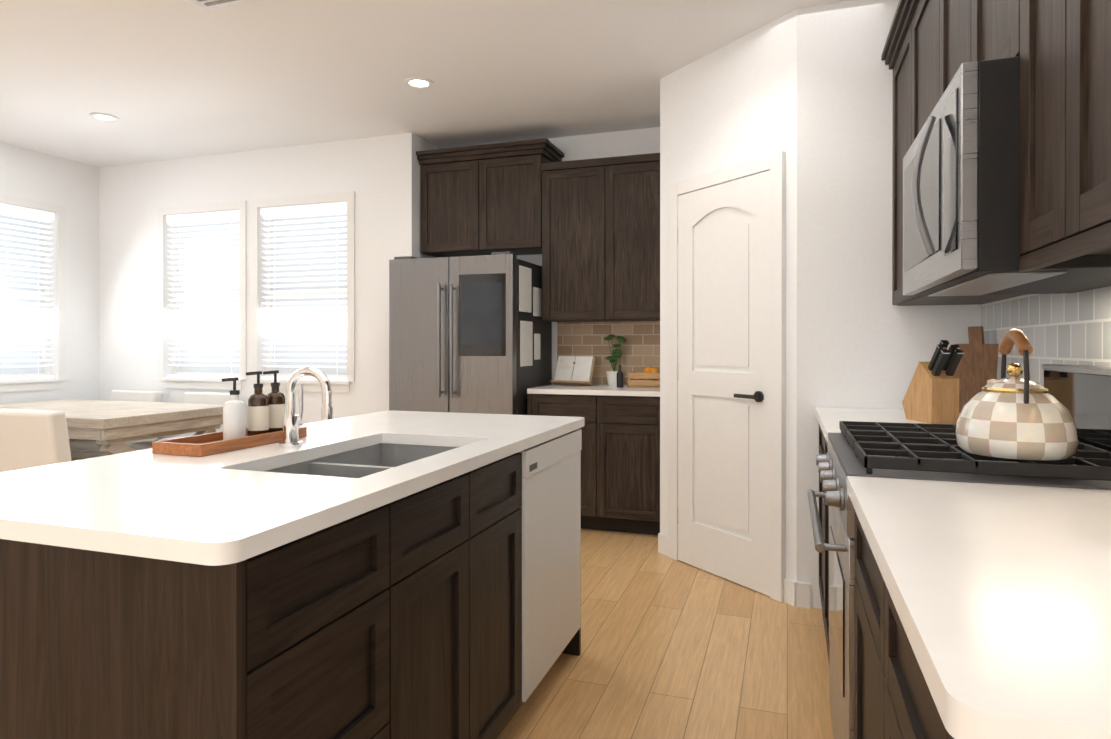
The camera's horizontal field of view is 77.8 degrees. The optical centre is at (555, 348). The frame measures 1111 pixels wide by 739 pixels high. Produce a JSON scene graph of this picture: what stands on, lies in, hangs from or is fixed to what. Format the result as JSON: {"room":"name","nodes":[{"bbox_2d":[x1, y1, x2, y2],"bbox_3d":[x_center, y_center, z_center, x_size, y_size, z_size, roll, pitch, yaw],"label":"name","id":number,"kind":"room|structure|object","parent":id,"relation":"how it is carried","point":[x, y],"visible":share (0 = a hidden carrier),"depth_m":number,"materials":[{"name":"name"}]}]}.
{"room":"kitchen","nodes":[
{"label":"kitchen","id":0,"kind":"room"},
{"bbox_2d":[0,142,99,403],"bbox_3d":[-5.569,-0.182,1.397,0.150,2.740,9.700,0,0,19],"label":"wall","id":1,"kind":"structure","parent":0,"point":[70,185],"depth_m":5.74,"materials":[{"name":"paint"}]},
{"bbox_2d":[0,194,65,391],"bbox_3d":[-4.249,-0.417,5.225,0.150,1.500,0.990,0,0,19],"label":"window","id":2,"kind":"structure","parent":1,"relation":"in","point":[26,385],"depth_m":5.51,"materials":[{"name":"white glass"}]},
{"bbox_2d":[0,203,54,379],"bbox_3d":[-4.241,-0.428,5.222,0.060,1.344,0.844,0,0,19],"label":"window blind","id":3,"kind":"object","parent":2,"relation":"attached to","point":[26,212],"visible":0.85,"depth_m":5.42,"materials":[{"name":"white plastic"}]},
{"bbox_2d":[99,133,408,438],"bbox_3d":[-2.553,-0.193,5.578,3.200,2.740,0.150,0,0,19],"label":"wall","id":4,"kind":"structure","parent":0,"point":[372,173],"depth_m":5.46,"materials":[{"name":"paint"}]},
{"bbox_2d":[157,201,246,389],"bbox_3d":[-2.866,-0.419,5.651,0.910,1.500,0.150,0,0,19],"label":"window","id":5,"kind":"structure","parent":4,"relation":"in","point":[240,371],"depth_m":5.69,"materials":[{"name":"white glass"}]},
{"bbox_2d":[166,210,238,378],"bbox_3d":[-2.869,-0.429,5.643,0.764,1.344,0.060,0,0,19],"label":"window blind","id":6,"kind":"object","parent":5,"relation":"attached to","point":[203,218],"visible":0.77,"depth_m":5.64,"materials":[{"name":"white plastic"}]},
{"bbox_2d":[251,191,354,392],"bbox_3d":[-1.932,-0.418,5.337,0.950,1.500,0.150,0,0,19],"label":"window","id":7,"kind":"structure","parent":4,"relation":"in","point":[340,386],"depth_m":5.38,"materials":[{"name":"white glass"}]},
{"bbox_2d":[260,202,346,380],"bbox_3d":[-1.935,-0.429,5.329,0.804,1.344,0.060,0,0,19],"label":"window blind","id":8,"kind":"object","parent":7,"relation":"attached to","point":[323,209],"visible":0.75,"depth_m":5.32,"materials":[{"name":"white plastic"}]},
{"bbox_2d":[409,133,439,257],"bbox_3d":[-0.955,-0.193,5.278,0.020,2.740,0.600,0,0,19],"label":"wall","id":9,"kind":"structure","parent":0,"point":[417,143],"depth_m":5.04,"materials":[{"name":"paint"}]},
{"bbox_2d":[0,0,851,167],"bbox_3d":[-2.355,-1.599,0.628,6.730,0.100,10.300,0,0,19],"label":"ceiling","id":10,"kind":"structure","parent":0,"point":[161,80],"depth_m":3.84,"materials":[{"name":"paint"}]},
{"bbox_2d":[89,113,118,121],"bbox_3d":[-3.044,-1.556,4.648,0.169,0.007,0.169,0,0,10],"label":"recessed light","id":11,"kind":"object","parent":10,"relation":"in","point":[104,117],"depth_m":4.66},
{"bbox_2d":[189,0,261,10],"bbox_3d":[-1.480,-1.548,2.929,0.360,0.016,0.360,0,0,19],"label":"ceiling vent","id":12,"kind":"object","parent":10,"relation":"in","point":[209,5],"visible":0.92,"depth_m":3.08,"materials":[{"name":"white metal"}]},
{"bbox_2d":[404,77,433,88],"bbox_3d":[-0.801,-1.555,4.041,0.169,0.007,0.169,0,0,-20],"label":"recessed light","id":13,"kind":"object","parent":10,"relation":"in","point":[418,83],"depth_m":4.04,"materials":[{"name":"white"}]},
{"bbox_2d":[516,127,659,384],"bbox_3d":[0.789,-0.192,4.929,3.510,2.740,0.150,0,0,19],"label":"wall","id":14,"kind":"structure","parent":0,"point":[615,144],"depth_m":5.00,"materials":[{"name":"paint"}]},
{"bbox_2d":[417,154,490,256],"bbox_3d":[-0.693,-1.041,5.162,0.534,0.679,0.340,0,0,19],"label":"upper cabinet","id":15,"kind":"object","parent":14,"relation":"attached to","point":[454,188],"depth_m":5.01,"materials":[{"name":"brown wood"}]},
{"bbox_2d":[488,146,555,254],"bbox_3d":[-0.299,-1.041,5.030,0.534,0.679,0.340,0,0,19],"label":"upper cabinet","id":16,"kind":"object","parent":14,"relation":"attached to","point":[515,177],"depth_m":4.85,"materials":[{"name":"brown wood"}]},
{"bbox_2d":[540,157,615,321],"bbox_3d":[0.201,-0.736,4.862,0.512,1.089,0.340,0,0,19],"label":"upper cabinet","id":17,"kind":"object","parent":14,"relation":"attached to","point":[588,230],"depth_m":4.70,"materials":[{"name":"brown wood"}]},
{"bbox_2d":[557,321,659,384],"bbox_3d":[0.443,0.035,4.966,0.906,0.454,0.002,0,0,19],"label":"backsplash","id":18,"kind":"structure","parent":14,"relation":"attached to","point":[640,349],"depth_m":4.98,"materials":[{"name":"beige tile"}]},
{"bbox_2d":[616,153,659,321],"bbox_3d":[0.574,-0.736,4.737,0.512,1.089,0.340,0,0,19],"label":"upper cabinet","id":19,"kind":"object","parent":14,"relation":"attached to","point":[637,176],"depth_m":4.57,"materials":[{"name":"brown wood"}]},
{"bbox_2d":[497,529,833,738],"bbox_3d":[-2.355,1.241,0.636,6.730,0.100,10.300,0,0,19],"label":"floor","id":20,"kind":"structure","parent":0,"point":[673,649],"depth_m":2.60,"materials":[{"name":"brown wood"}]},
{"bbox_2d":[0,408,71,471],"bbox_3d":[-2.691,0.752,3.821,0.480,0.860,0.564,0,0,19],"label":"chair","id":21,"kind":"object","parent":20,"relation":"on","point":[30,438],"visible":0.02,"depth_m":3.55,"materials":[{"name":"beige fabric"}]},
{"bbox_2d":[0,399,223,460],"bbox_3d":[-3.314,0.796,4.808,1.750,0.765,1.040,0,0,19],"label":"dining table","id":22,"kind":"object","parent":20,"relation":"on","point":[111,427],"visible":0.4,"depth_m":4.51,"materials":[{"name":"beige wood"}]},
{"bbox_2d":[69,390,161,458],"bbox_3d":[-3.524,0.762,5.454,0.480,0.830,0.560,0,0,19],"label":"chair","id":23,"kind":"object","parent":20,"relation":"on","point":[82,449],"visible":0.17,"depth_m":5.41,"materials":[{"name":"brown wood"}]},
{"bbox_2d":[131,392,229,449],"bbox_3d":[-2.785,0.763,5.205,0.480,0.830,0.560,0,0,19],"label":"chair","id":24,"kind":"object","parent":20,"relation":"on","point":[205,398],"visible":0.04,"depth_m":5.35,"materials":[{"name":"beige fabric"}]},
{"bbox_2d":[0,422,584,738],"bbox_3d":[-0.530,0.746,1.951,0.755,0.883,1.812,0,0,19],"label":"kitchen island","id":25,"kind":"object","parent":20,"relation":"on","point":[397,575],"depth_m":1.21,"materials":[{"name":"wood"}]},
{"bbox_2d":[0,458,407,557],"bbox_3d":[-0.810,0.290,1.330,0.895,0.032,0.475,0,0,19],"label":"island countertop","id":26,"kind":"structure","parent":25,"relation":"on","point":[214,511],"depth_m":1.23,"materials":[{"name":"white stone"}]},
{"bbox_2d":[96,430,379,469],"bbox_3d":[-0.857,0.288,1.950,0.410,0.032,0.670,0,0,19],"label":"island countertop","id":27,"kind":"structure","parent":25,"relation":"on","point":[318,440],"depth_m":1.79,"materials":[{"name":"white stone"}]},
{"bbox_2d":[152,370,306,456],"bbox_3d":[-0.898,0.169,1.937,0.160,0.204,0.400,0,0,19],"label":"soap tray","id":28,"kind":"object","parent":27,"relation":"on","point":[267,412],"visible":0.98,"depth_m":1.93,"materials":[{"name":"brown wood"}]},
{"bbox_2d":[304,411,584,445],"bbox_3d":[-0.412,0.287,2.514,0.895,0.032,0.685,0,0,19],"label":"island countertop","id":29,"kind":"structure","parent":25,"relation":"on","point":[498,429],"depth_m":2.41,"materials":[{"name":"white stone"}]},
{"bbox_2d":[248,438,491,477],"bbox_3d":[-0.487,0.395,1.825,0.386,0.205,0.684,0,0,19],"label":"sink","id":30,"kind":"object","parent":29,"relation":"in","point":[381,457],"depth_m":1.97,"materials":[{"name":"silver metal"}]},
{"bbox_2d":[389,251,551,414],"bbox_3d":[-0.587,0.279,4.860,0.916,1.800,0.821,0,0,19],"label":"fridge","id":31,"kind":"object","parent":20,"relation":"on","point":[470,334],"visible":0.54,"depth_m":4.53,"materials":[{"name":"silver metal"}]},
{"bbox_2d":[527,384,659,534],"bbox_3d":[0.341,0.722,4.665,0.906,0.915,0.636,0,0,19],"label":"base cabinet","id":32,"kind":"object","parent":20,"relation":"on","point":[620,471],"visible":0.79,"depth_m":4.35,"materials":[{"name":"brown wood"}]},
{"bbox_2d":[527,384,659,396],"bbox_3d":[0.341,0.280,4.663,0.906,0.032,0.636,0,0,19],"label":"countertop","id":33,"kind":"structure","parent":32,"relation":"on","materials":[{"name":"white stone"}]},
{"bbox_2d":[550,356,595,384],"bbox_3d":[0.134,0.158,4.902,0.300,0.202,0.167,0,0,31],"label":"cookbook","id":34,"kind":"object","parent":33,"relation":"on","point":[574,370],"visible":1,"depth_m":4.88,"materials":[{"name":"white paper"}]},
{"bbox_2d":[604,334,625,385],"bbox_3d":[0.427,0.083,4.870,0.158,0.360,0.124,0,0,19],"label":"decorative plant","id":35,"kind":"object","parent":33,"relation":"on","point":[612,375],"visible":0.9,"depth_m":4.83,"materials":[{"name":"green plant"}]},
{"bbox_2d":[617,365,622,387],"bbox_3d":[0.433,0.188,4.633,0.044,0.150,0.043,0,0,19],"label":"decorative bottle","id":36,"kind":"object","parent":33,"relation":"on","point":[619,379],"visible":1,"depth_m":4.61,"materials":[{"name":"black glass"}]},
{"bbox_2d":[628,367,659,387],"bbox_3d":[0.629,0.194,4.683,0.240,0.139,0.180,0,0,19],"label":"crate","id":37,"kind":"object","parent":33,"relation":"on","point":[648,377],"visible":0.92,"depth_m":4.61,"materials":[{"name":"brown wood"}]},
{"bbox_2d":[819,431,829,662],"bbox_3d":[1.274,0.744,2.357,0.642,0.884,0.551,0,0,19],"label":"base cabinet","id":38,"kind":"object","parent":20,"relation":"on","point":[823,443],"depth_m":2.64,"materials":[{"name":"brown wood"}]},
{"bbox_2d":[815,407,959,438],"bbox_3d":[1.336,0.286,2.562,0.656,0.032,0.985,0,0,19],"label":"countertop","id":39,"kind":"structure","parent":38,"relation":"on","point":[829,418],"depth_m":2.72,"materials":[{"name":"white stone"}]},
{"bbox_2d":[902,340,963,423],"bbox_3d":[1.391,0.120,2.534,0.100,0.299,0.250,0,0,-1],"label":"knife block","id":40,"kind":"object","parent":39,"relation":"on","point":[932,395],"visible":1,"depth_m":2.46,"materials":[{"name":"brown wood"}]},
{"bbox_2d":[948,326,998,412],"bbox_3d":[1.698,0.092,2.763,0.074,0.358,0.220,0,0,-33],"label":"cutting board","id":41,"kind":"object","parent":39,"relation":"on","point":[976,370],"visible":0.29,"depth_m":2.76,"materials":[{"name":"brown wood"}]},
{"bbox_2d":[854,519,866,738],"bbox_3d":[0.857,0.748,1.116,0.642,0.884,0.533,0,0,19],"label":"base cabinet","id":42,"kind":"object","parent":20,"relation":"on","point":[860,715],"depth_m":1.41,"materials":[{"name":"brown wood"}]},
{"bbox_2d":[867,551,942,738],"bbox_3d":[0.722,0.749,0.714,0.642,0.884,0.553,0,0,19],"label":"base cabinet","id":43,"kind":"object","parent":20,"relation":"on","point":[898,707],"depth_m":0.97,"materials":[{"name":"brown wood"}]},
{"bbox_2d":[847,476,1110,738],"bbox_3d":[0.776,0.290,0.897,0.656,0.032,0.998,0,0,19],"label":"countertop","id":44,"kind":"structure","parent":43,"relation":"on","point":[999,594],"depth_m":0.77,"materials":[{"name":"white stone"}]},
{"bbox_2d":[808,364,1110,738],"bbox_3d":[1.027,0.618,1.744,0.715,1.140,0.760,0,0,19],"label":"range","id":45,"kind":"object","parent":20,"relation":"on","point":[936,452],"visible":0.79,"depth_m":1.60,"materials":[{"name":"silver metal"}]},
{"bbox_2d":[955,328,1078,459],"bbox_3d":[1.016,0.093,1.540,0.224,0.273,0.293,0,0,19],"label":"kettle","id":46,"kind":"object","parent":45,"relation":"on","point":[1013,416],"visible":1,"depth_m":1.44,"materials":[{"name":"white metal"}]},
{"bbox_2d":[660,0,980,608],"bbox_3d":[1.346,-0.189,3.871,1.480,2.740,1.500,0,0,19],"label":"wall","id":47,"kind":"structure","parent":0,"point":[808,91],"depth_m":3.13,"materials":[{"name":"paint"}]},
{"bbox_2d":[658,533,795,605],"bbox_3d":[0.851,1.127,3.577,0.014,0.110,0.972,0,0,-31],"label":"baseboard","id":48,"kind":"structure","parent":47,"relation":"attached to","point":[789,584],"depth_m":3.20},
{"bbox_2d":[669,151,785,602],"bbox_3d":[0.857,0.132,3.549,0.628,2.100,0.541,0,0,19],"label":"door","id":49,"kind":"structure","parent":47,"relation":"attached to","point":[723,374],"depth_m":3.49,"materials":[{"name":"white wood"}]},
{"bbox_2d":[796,582,810,608],"bbox_3d":[-2.749,1.136,0.531,5.750,0.110,9.550,0,0,19],"label":"baseboard","id":50,"kind":"structure","parent":47,"relation":"attached to","point":[803,595],"depth_m":3.14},
{"bbox_2d":[889,20,972,305],"bbox_3d":[1.554,-0.716,2.714,0.340,1.062,0.551,0,0,19],"label":"upper cabinet","id":51,"kind":"object","parent":47,"relation":"attached to","point":[897,61],"depth_m":2.92,"materials":[{"name":"brown wood"}]},
{"bbox_3d":[0.740,-0.176,-0.488,0.150,2.740,10.150,0,0,19],"label":"wall","id":52,"kind":"structure","parent":0,"visible":0},
{"bbox_2d":[937,0,956,102],"bbox_3d":[1.258,-0.916,1.833,0.340,0.656,0.441,0,0,19],"label":"upper cabinet","id":53,"kind":"object","parent":52,"relation":"attached to","point":[946,9],"depth_m":2.04,"materials":[{"name":"brown wood"}]},
{"bbox_2d":[905,0,1040,303],"bbox_3d":[1.407,-0.715,2.276,0.340,1.062,0.611,0,0,19],"label":"upper cabinet","id":54,"kind":"object","parent":52,"relation":"attached to","point":[921,15],"depth_m":2.48,"materials":[{"name":"brown wood"}]},
{"bbox_2d":[957,0,1012,69],"bbox_3d":[1.155,-0.915,1.526,0.340,0.656,0.441,0,0,19],"label":"upper cabinet","id":55,"kind":"object","parent":52,"relation":"attached to","point":[984,27],"depth_m":1.65,"materials":[{"name":"brown wood"}]},
{"bbox_2d":[903,56,1110,296],"bbox_3d":[1.129,-0.369,1.707,0.504,0.431,0.756,0,0,19],"label":"microwave","id":56,"kind":"object","parent":55,"relation":"attached to","point":[961,176],"visible":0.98,"depth_m":1.42,"materials":[{"name":"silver metal"}]},
{"bbox_2d":[981,286,1110,384],"bbox_3d":[1.374,0.045,1.636,0.002,0.454,2.720,0,0,19],"label":"backsplash","id":57,"kind":"structure","parent":52,"relation":"attached to","point":[1070,328],"depth_m":2.11,"materials":[{"name":"grey tile"}]},
{"bbox_2d":[1013,0,1110,267],"bbox_3d":[1.046,-0.712,1.203,0.340,1.062,0.362,0,0,19],"label":"upper cabinet","id":58,"kind":"object","parent":52,"relation":"attached to","point":[1026,13],"depth_m":1.32,"materials":[{"name":"brown wood"}]},
{"bbox_2d":[1037,0,1110,255],"bbox_3d":[0.969,-0.711,0.974,0.340,1.062,0.362,0,0,19],"label":"upper cabinet","id":59,"kind":"object","parent":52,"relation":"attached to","point":[1061,49],"depth_m":1.13,"materials":[{"name":"brown wood"}]},
{"bbox_2d":[1097,0,1110,231],"bbox_3d":[0.892,-0.710,0.745,0.340,1.062,0.362,0,0,19],"label":"upper cabinet","id":60,"kind":"object","parent":52,"relation":"attached to","point":[1103,6],"depth_m":1.02,"materials":[{"name":"brown wood"}]}
]}

